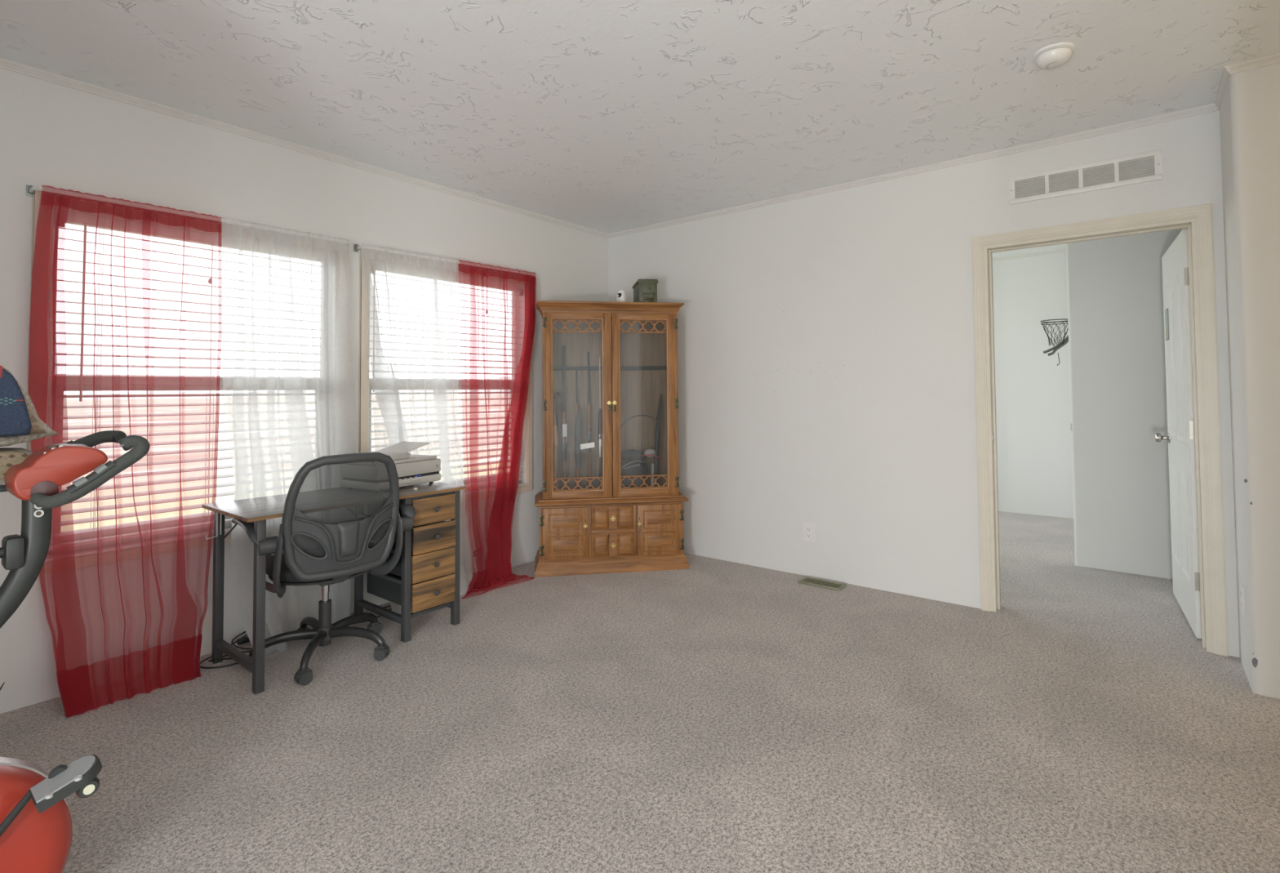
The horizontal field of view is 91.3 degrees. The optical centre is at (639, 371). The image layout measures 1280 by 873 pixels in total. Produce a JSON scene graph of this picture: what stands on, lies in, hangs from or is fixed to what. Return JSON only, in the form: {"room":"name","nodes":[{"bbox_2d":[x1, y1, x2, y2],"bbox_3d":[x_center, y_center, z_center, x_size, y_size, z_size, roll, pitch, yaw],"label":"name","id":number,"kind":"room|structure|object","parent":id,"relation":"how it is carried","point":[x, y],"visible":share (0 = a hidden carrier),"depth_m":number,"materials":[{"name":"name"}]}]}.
{"room":"home office","nodes":[
{"label":"home office","id":0,"kind":"room"},
{"bbox_2d":[0,67,608,713],"bbox_3d":[-1.461,0.087,3.917,0.120,2.590,10.500,-2,-2,39],"label":"wall","id":1,"kind":"structure","parent":0,"point":[56,135],"depth_m":2.93,"materials":[{"name":"paint"}]},
{"bbox_2d":[26,190,231,574],"bbox_3d":[-2.114,0.057,3.074,0.141,1.573,1.295,-2,-2,39],"label":"window","id":2,"kind":"structure","parent":1,"relation":"in","point":[39,389],"depth_m":2.66,"materials":[{"name":"plastic"}]},
{"bbox_2d":[48,208,234,551],"bbox_3d":[-2.100,0.043,3.062,0.077,1.426,1.169,-2,-2,39],"label":"window blind","id":3,"kind":"object","parent":2,"relation":"attached to","point":[68,217],"visible":0.41,"depth_m":2.84,"materials":[{"name":"white plastic"}]},
{"bbox_2d":[26,184,349,244],"bbox_3d":[-2.058,-0.730,3.041,0.080,0.054,1.324,-2,-2,39],"label":"curtain rod","id":4,"kind":"object","parent":1,"relation":"attached to","point":[30,189],"visible":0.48,"depth_m":2.71,"materials":[{"name":"white metal"}]},
{"bbox_2d":[41,185,221,716],"bbox_3d":[-2.150,0.294,2.679,0.213,2.100,0.666,-2,-2,39],"label":"curtain","id":5,"kind":"object","parent":4,"relation":"hanging from","point":[116,396],"visible":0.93,"depth_m":2.71,"materials":[{"name":"red fabric"}]},
{"bbox_2d":[221,217,356,657],"bbox_3d":[-1.731,0.304,3.192,0.226,2.105,0.661,-2,-2,39],"label":"curtain","id":6,"kind":"object","parent":4,"relation":"hanging from","point":[289,381],"visible":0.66,"depth_m":3.22,"materials":[{"name":"white fabric"}]},
{"bbox_2d":[0,57,608,237],"bbox_3d":[-1.724,-1.202,3.529,0.016,0.035,4.653,-2,-2,39],"label":"trim","id":7,"kind":"structure","parent":1,"relation":"attached to","point":[6,64],"depth_m":3.19,"materials":[{"name":"white wood"}]},
{"bbox_2d":[353,244,533,277],"bbox_3d":[-1.203,-0.710,4.112,0.080,0.065,1.344,-2,-2,39],"label":"curtain rod","id":8,"kind":"object","parent":1,"relation":"attached to","point":[356,247],"visible":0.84,"depth_m":4.22,"materials":[{"name":"white metal"}]},
{"bbox_2d":[360,243,479,613],"bbox_3d":[-1.295,0.319,3.771,0.204,2.107,0.728,-2,-2,39],"label":"curtain","id":9,"kind":"object","parent":8,"relation":"hanging from","point":[411,303],"visible":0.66,"depth_m":3.85,"materials":[{"name":"white fabric"}]},
{"bbox_2d":[457,259,536,599],"bbox_3d":[-0.910,0.323,4.171,0.288,2.118,0.796,-2,-2,39],"label":"curtain","id":10,"kind":"object","parent":8,"relation":"hanging from","point":[524,376],"visible":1,"depth_m":4.29,"materials":[{"name":"red fabric"}]},
{"bbox_2d":[358,248,532,502],"bbox_3d":[-1.252,0.084,4.154,0.141,1.573,1.310,-2,-2,39],"label":"window","id":11,"kind":"structure","parent":1,"relation":"in","point":[525,485],"depth_m":4.47,"materials":[{"name":"plastic"}]},
{"bbox_2d":[368,275,523,488],"bbox_3d":[-1.237,0.070,4.143,0.077,1.426,1.184,-2,-2,39],"label":"window blind","id":12,"kind":"object","parent":11,"relation":"attached to","point":[468,280],"visible":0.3,"depth_m":4.33,"materials":[{"name":"white plastic"}]},
{"bbox_2d":[0,511,1279,872],"bbox_3d":[1.332,1.331,1.657,7.200,0.080,10.500,-2,-2,39],"label":"floor","id":13,"kind":"structure","parent":0,"point":[713,715],"depth_m":2.25,"materials":[{"name":"grey carpet"}]},
{"bbox_2d":[0,430,150,872],"bbox_3d":[-1.551,0.720,1.275,0.440,1.148,0.833,-2,-2,39],"label":"exercise bike","id":14,"kind":"object","parent":13,"relation":"on","point":[36,828],"visible":1,"depth_m":1.42,"materials":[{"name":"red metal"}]},
{"bbox_2d":[200,631,252,668],"bbox_3d":[-1.891,1.296,3.013,0.224,0.114,0.403,-2,-2,39],"label":"power cord","id":15,"kind":"object","parent":13,"relation":"on","point":[244,639],"visible":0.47,"depth_m":3.02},
{"bbox_2d":[231,451,415,685],"bbox_3d":[-1.502,0.864,2.990,0.657,0.978,0.744,-2,-2,44],"label":"office chair","id":16,"kind":"object","parent":13,"relation":"on","point":[341,521],"visible":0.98,"depth_m":2.81,"materials":[{"name":"plastic"}]},
{"bbox_2d":[201,481,466,693],"bbox_3d":[-1.487,0.990,3.129,0.566,0.735,1.098,-2,-2,39],"label":"desk","id":17,"kind":"object","parent":13,"relation":"on","point":[420,582],"visible":0.83,"depth_m":3.18,"materials":[{"name":"wood"},{"name":"black metal"}]},
{"bbox_2d":[349,440,440,487],"bbox_3d":[-1.360,0.518,3.454,0.318,0.228,0.430,-1,-2,29],"label":"printer","id":18,"kind":"object","parent":17,"relation":"on","point":[411,468],"visible":0.58,"depth_m":3.45,"materials":[{"name":"white plastic"}]},
{"bbox_2d":[378,440,430,452],"bbox_3d":[-1.339,0.431,3.525,0.225,0.050,0.200,-1,-2,29],"label":"paper tray","id":19,"kind":"object","parent":18,"relation":"on","point":[404,446],"depth_m":3.52,"materials":[{"name":"white plastic"}]},
{"bbox_2d":[399,479,421,484],"bbox_3d":[-1.256,0.595,3.360,0.048,0.007,0.170,-1,-2,29],"label":"tray","id":20,"kind":"object","parent":18,"relation":"on","point":[401,481],"depth_m":3.37,"materials":[{"name":"white plastic"}]},
{"bbox_2d":[354,548,479,623],"bbox_3d":[-1.355,1.282,3.781,0.102,0.195,1.041,-1,-2,26],"label":"power cord","id":21,"kind":"object","parent":13,"relation":"on","point":[477,548],"visible":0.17,"depth_m":3.62,"materials":[{"name":"black plastic"}]},
{"bbox_2d":[534,300,688,577],"bbox_3d":[-0.217,0.456,4.508,1.068,1.872,0.385,0,-2,-9],"label":"display cabinet","id":22,"kind":"object","parent":13,"relation":"on","point":[611,528],"visible":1,"depth_m":4.39,"materials":[{"name":"brown wood"}]},
{"bbox_2d":[552,412,559,489],"bbox_3d":[-0.591,0.570,4.384,0.050,0.562,0.034,0,-2,-9],"label":"stock","id":23,"kind":"object","parent":22,"relation":"on","point":[555,472],"visible":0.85,"depth_m":4.37,"materials":[{"name":"brown wood"}]},
{"bbox_2d":[553,391,562,435],"bbox_3d":[-0.592,0.308,4.516,0.060,0.317,0.092,0,-2,-9],"label":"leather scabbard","id":24,"kind":"object","parent":22,"relation":"in","point":[557,398],"visible":0.76,"depth_m":4.48,"materials":[{"name":"leather"}]},
{"bbox_2d":[561,345,567,488],"bbox_3d":[-0.549,0.334,4.524,0.045,1.050,0.115,0,-2,-9],"label":"gun","id":25,"kind":"object","parent":22,"relation":"on","point":[563,418],"visible":0.77,"depth_m":4.53,"materials":[{"name":"metal"}]},
{"bbox_2d":[562,423,567,442],"bbox_3d":[-0.540,0.425,4.488,0.032,0.166,0.045,0,-2,-9],"label":"price tag","id":26,"kind":"object","parent":25,"relation":"hanging from","point":[564,425],"visible":1,"depth_m":4.47,"materials":[{"name":"white paper"}]},
{"bbox_2d":[574,370,580,488],"bbox_3d":[-0.457,0.426,4.549,0.045,0.863,0.110,0,-2,-9],"label":"gun","id":27,"kind":"object","parent":22,"relation":"on","point":[576,406],"visible":0.41,"depth_m":4.56,"materials":[{"name":"metal"}]},
{"bbox_2d":[574,408,581,468],"bbox_3d":[-0.446,0.482,4.483,0.046,0.422,0.088,0,-2,-9],"label":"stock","id":28,"kind":"object","parent":22,"relation":"in","point":[577,426],"visible":1,"depth_m":4.45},
{"bbox_2d":[580,441,595,448],"bbox_3d":[-0.367,0.521,4.372,0.101,0.050,0.001,0,-2,-9],"label":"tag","id":29,"kind":"object","parent":22,"relation":"attached to","point":[588,445],"visible":1,"depth_m":4.37,"materials":[{"name":"white paper"}]},
{"bbox_2d":[586,351,592,488],"bbox_3d":[-0.370,0.356,4.561,0.045,1.003,0.112,0,-2,-9],"label":"gun","id":30,"kind":"object","parent":22,"relation":"on","point":[588,413],"visible":0.9,"depth_m":4.56,"materials":[{"name":"metal"}]},
{"bbox_2d":[597,356,602,488],"bbox_3d":[-0.284,0.375,4.533,0.045,0.964,0.111,0,-2,-9],"label":"gun","id":31,"kind":"object","parent":22,"relation":"on","point":[600,412],"visible":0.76,"depth_m":4.54,"materials":[{"name":"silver metal"}]},
{"bbox_2d":[616,289,626,302],"bbox_3d":[-0.138,-0.539,4.627,0.082,0.122,0.076,0,-2,-9],"label":"security camera","id":32,"kind":"object","parent":22,"relation":"on","point":[621,295],"visible":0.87,"depth_m":4.60,"materials":[{"name":"white plastic"}]},
{"bbox_2d":[620,448,648,487],"bbox_3d":[-0.068,0.720,4.543,0.264,0.296,0.206,0,-2,-9],"label":"cap","id":33,"kind":"object","parent":22,"relation":"on","point":[628,467],"depth_m":4.50,"materials":[{"name":"grey fabric"}]},
{"bbox_2d":[644,448,655,457],"bbox_3d":[0.073,0.596,4.563,0.090,0.060,0.060,0,-2,-9],"label":"plastic bag","id":34,"kind":"object","parent":33,"relation":"on","point":[648,451],"visible":0.94,"depth_m":4.54,"materials":[{"name":"white plastic"}]},
{"bbox_2d":[640,454,665,462],"bbox_3d":[0.094,0.627,4.485,0.178,0.059,0.012,0,-2,-14],"label":"cord","id":35,"kind":"object","parent":33,"relation":"on","point":[641,455],"visible":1,"depth_m":4.48,"materials":[{"name":"black"}]},
{"bbox_2d":[620,414,659,429],"bbox_3d":[-0.007,0.376,4.513,0.315,0.124,0.017,0,-2,-17],"label":"bow","id":36,"kind":"object","parent":22,"relation":"in","point":[637,415],"visible":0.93,"depth_m":4.51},
{"bbox_2d":[632,278,658,302],"bbox_3d":[0.038,-0.579,4.679,0.150,0.204,0.291,0,-2,-9],"label":"decorative box","id":37,"kind":"object","parent":22,"relation":"on","point":[644,290],"visible":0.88,"depth_m":4.54,"materials":[{"name":"green metal"}]},
{"bbox_2d":[650,394,662,486],"bbox_3d":[0.127,0.509,4.590,0.043,0.678,0.153,-1,-2,29],"label":"crossbow","id":38,"kind":"object","parent":22,"relation":"on","point":[654,469],"visible":0.91,"depth_m":4.56},
{"bbox_2d":[798,576,846,591],"bbox_3d":[1.165,1.360,4.006,0.274,0.012,0.122,-2,-2,39],"label":"floor vent","id":39,"kind":"object","parent":13,"relation":"in","point":[807,580],"visible":1,"depth_m":4.00,"materials":[{"name":"beige metal"}]},
{"bbox_3d":[-1.830,0.802,1.359,0.255,1.004,0.410,-2,-2,39],"label":"plant stand","id":40,"kind":"object","parent":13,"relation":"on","visible":0},
{"bbox_2d":[0,447,32,492],"bbox_3d":[-1.800,0.240,1.366,0.222,0.110,0.731,-2,-2,39],"label":"blanket","id":41,"kind":"object","parent":40,"relation":"on","point":[9,456],"visible":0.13,"depth_m":1.53,"materials":[{"name":"fabric"}]},
{"bbox_2d":[0,365,58,446],"bbox_3d":[-1.772,0.086,1.375,0.222,0.232,0.735,-2,-2,39],"label":"pillow","id":42,"kind":"object","parent":41,"relation":"on","point":[20,420],"visible":1,"depth_m":1.53,"materials":[{"name":"blue fabric"}]},
{"bbox_2d":[0,0,1279,257],"bbox_3d":[1.312,-1.347,1.741,7.200,0.100,10.500,-2,-2,39],"label":"ceiling","id":43,"kind":"structure","parent":0,"point":[606,116],"depth_m":2.67,"materials":[{"name":"white paint"}]},
{"bbox_2d":[1031,42,1075,68],"bbox_3d":[1.654,-1.249,2.502,0.144,0.053,0.144,-2,-2,39],"label":"smoke detector","id":44,"kind":"object","parent":43,"relation":"attached to","point":[1053,55],"visible":1,"depth_m":2.47,"materials":[{"name":"white plastic"}]},
{"bbox_2d":[608,110,1239,657],"bbox_3d":[2.552,0.034,3.160,7.100,2.590,0.121,-2,-2,39],"label":"wall","id":45,"kind":"structure","parent":0,"point":[826,375],"depth_m":4.00,"materials":[{"name":"paint"}]},
{"bbox_2d":[803,522,814,542],"bbox_3d":[1.129,1.077,4.186,0.080,0.120,0.009,-2,-2,39],"label":"wall outlet","id":46,"kind":"object","parent":45,"relation":"attached to","point":[808,528],"visible":1,"depth_m":4.18,"materials":[{"name":"white plastic"}]},
{"bbox_2d":[608,102,1219,238],"bbox_3d":[1.232,-1.203,4.158,3.855,0.035,0.016,-2,-2,39],"label":"trim","id":47,"kind":"structure","parent":45,"relation":"attached to","point":[1209,108],"depth_m":3.66,"materials":[{"name":"white wood"}]},
{"bbox_2d":[1008,149,1162,204],"bbox_3d":[2.318,-1.013,3.290,0.655,0.150,0.012,-2,-2,39],"label":"air vent","id":48,"kind":"object","parent":45,"relation":"in","point":[1082,178],"visible":1,"depth_m":3.27,"materials":[{"name":"white plastic"}]},
{"bbox_2d":[972,203,1228,656],"bbox_3d":[2.362,0.277,3.305,1.024,2.117,0.158,-2,-2,39],"label":"trim","id":49,"kind":"structure","parent":45,"relation":"attached to","point":[1198,219],"depth_m":3.05,"materials":[{"name":"beige wood"}]},
{"bbox_2d":[1154,228,1201,639],"bbox_3d":[2.943,0.309,3.436,0.172,2.028,0.873,-2,-2,39],"label":"door","id":50,"kind":"structure","parent":45,"relation":"in","point":[1180,437],"depth_m":3.29,"materials":[{"name":"white wood"}]},
{"bbox_2d":[1164,307,1168,340],"bbox_3d":[3.058,-0.270,3.631,0.004,0.180,0.120,-2,-2,34],"label":"picture","id":51,"kind":"object","parent":50,"relation":"attached to","point":[1166,317],"visible":1,"depth_m":3.61},
{"bbox_2d":[992,252,1073,518],"bbox_3d":[4.556,0.101,5.751,7.200,2.590,0.130,-2,-2,39],"label":"wall","id":52,"kind":"structure","parent":0,"point":[1033,411],"depth_m":6.20,"materials":[{"name":"paint"}]},
{"bbox_2d":[992,248,1066,261],"bbox_3d":[2.992,-1.129,6.936,3.140,0.035,0.016,-2,-2,39],"label":"trim","id":53,"kind":"structure","parent":52,"relation":"attached to","point":[1059,251],"depth_m":6.23,"materials":[{"name":"white wood"}]},
{"bbox_2d":[1040,318,1068,346],"bbox_3d":[3.208,-0.309,4.821,0.207,0.230,0.203,-2,-2,39],"label":"basketball hoop","id":54,"kind":"object","parent":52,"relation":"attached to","point":[1066,319],"visible":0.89,"depth_m":4.81},
{"bbox_2d":[1043,334,1068,365],"bbox_3d":[3.240,-0.175,4.843,0.205,0.267,0.040,-2,-2,39],"label":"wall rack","id":55,"kind":"object","parent":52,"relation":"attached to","point":[1055,348],"visible":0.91,"depth_m":4.84,"materials":[{"name":"grey metal"}]},
{"bbox_2d":[1066,227,1186,578],"bbox_3d":[4.442,0.064,4.537,2.062,2.590,1.910,-2,-2,39],"label":"wall","id":56,"kind":"structure","parent":0,"point":[1122,509],"depth_m":4.25,"materials":[{"name":"paint"}]},
{"bbox_2d":[1219,62,1279,698],"bbox_3d":[3.886,-0.020,1.743,3.246,2.590,0.433,-2,-2,39],"label":"wall","id":57,"kind":"structure","parent":0,"point":[1250,108],"depth_m":2.56,"materials":[{"name":"paint"}]},
{"bbox_2d":[1214,65,1230,109],"bbox_3d":[2.593,-1.256,2.787,0.016,0.035,0.432,-2,-2,39],"label":"trim","id":58,"kind":"structure","parent":57,"relation":"attached to","point":[1226,73],"depth_m":2.75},
{"bbox_2d":[1240,582,1245,614],"bbox_3d":[2.607,0.985,2.708,0.009,0.120,0.080,-2,-2,39],"label":"wall outlet","id":59,"kind":"object","parent":57,"relation":"attached to","point":[1242,591],"visible":1,"depth_m":2.69,"materials":[{"name":"white plastic"}]},
{"bbox_2d":[1230,53,1279,74],"bbox_3d":[3.699,-1.300,1.640,3.144,0.035,0.016,-2,-2,39],"label":"trim","id":60,"kind":"structure","parent":57,"relation":"attached to","point":[1274,59],"depth_m":2.57,"materials":[{"name":"white wood"}]},
{"label":"outside","id":61,"kind":"structure","parent":0,"visible":0},
{"bbox_2d":[60,394,509,532],"bbox_3d":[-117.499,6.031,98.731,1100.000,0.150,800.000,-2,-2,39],"label":"field","id":62,"kind":"structure","parent":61,"point":[169,409],"depth_m":23.13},
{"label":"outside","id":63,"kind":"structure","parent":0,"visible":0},
{"bbox_2d":[66,376,511,399],"bbox_3d":[-250.517,6.450,268.851,60.000,14.431,700.000,-2,-2,39],"label":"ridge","id":64,"kind":"object","parent":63,"point":[155,392],"visible":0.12,"depth_m":287.95,"materials":[{"name":"white plastic"}]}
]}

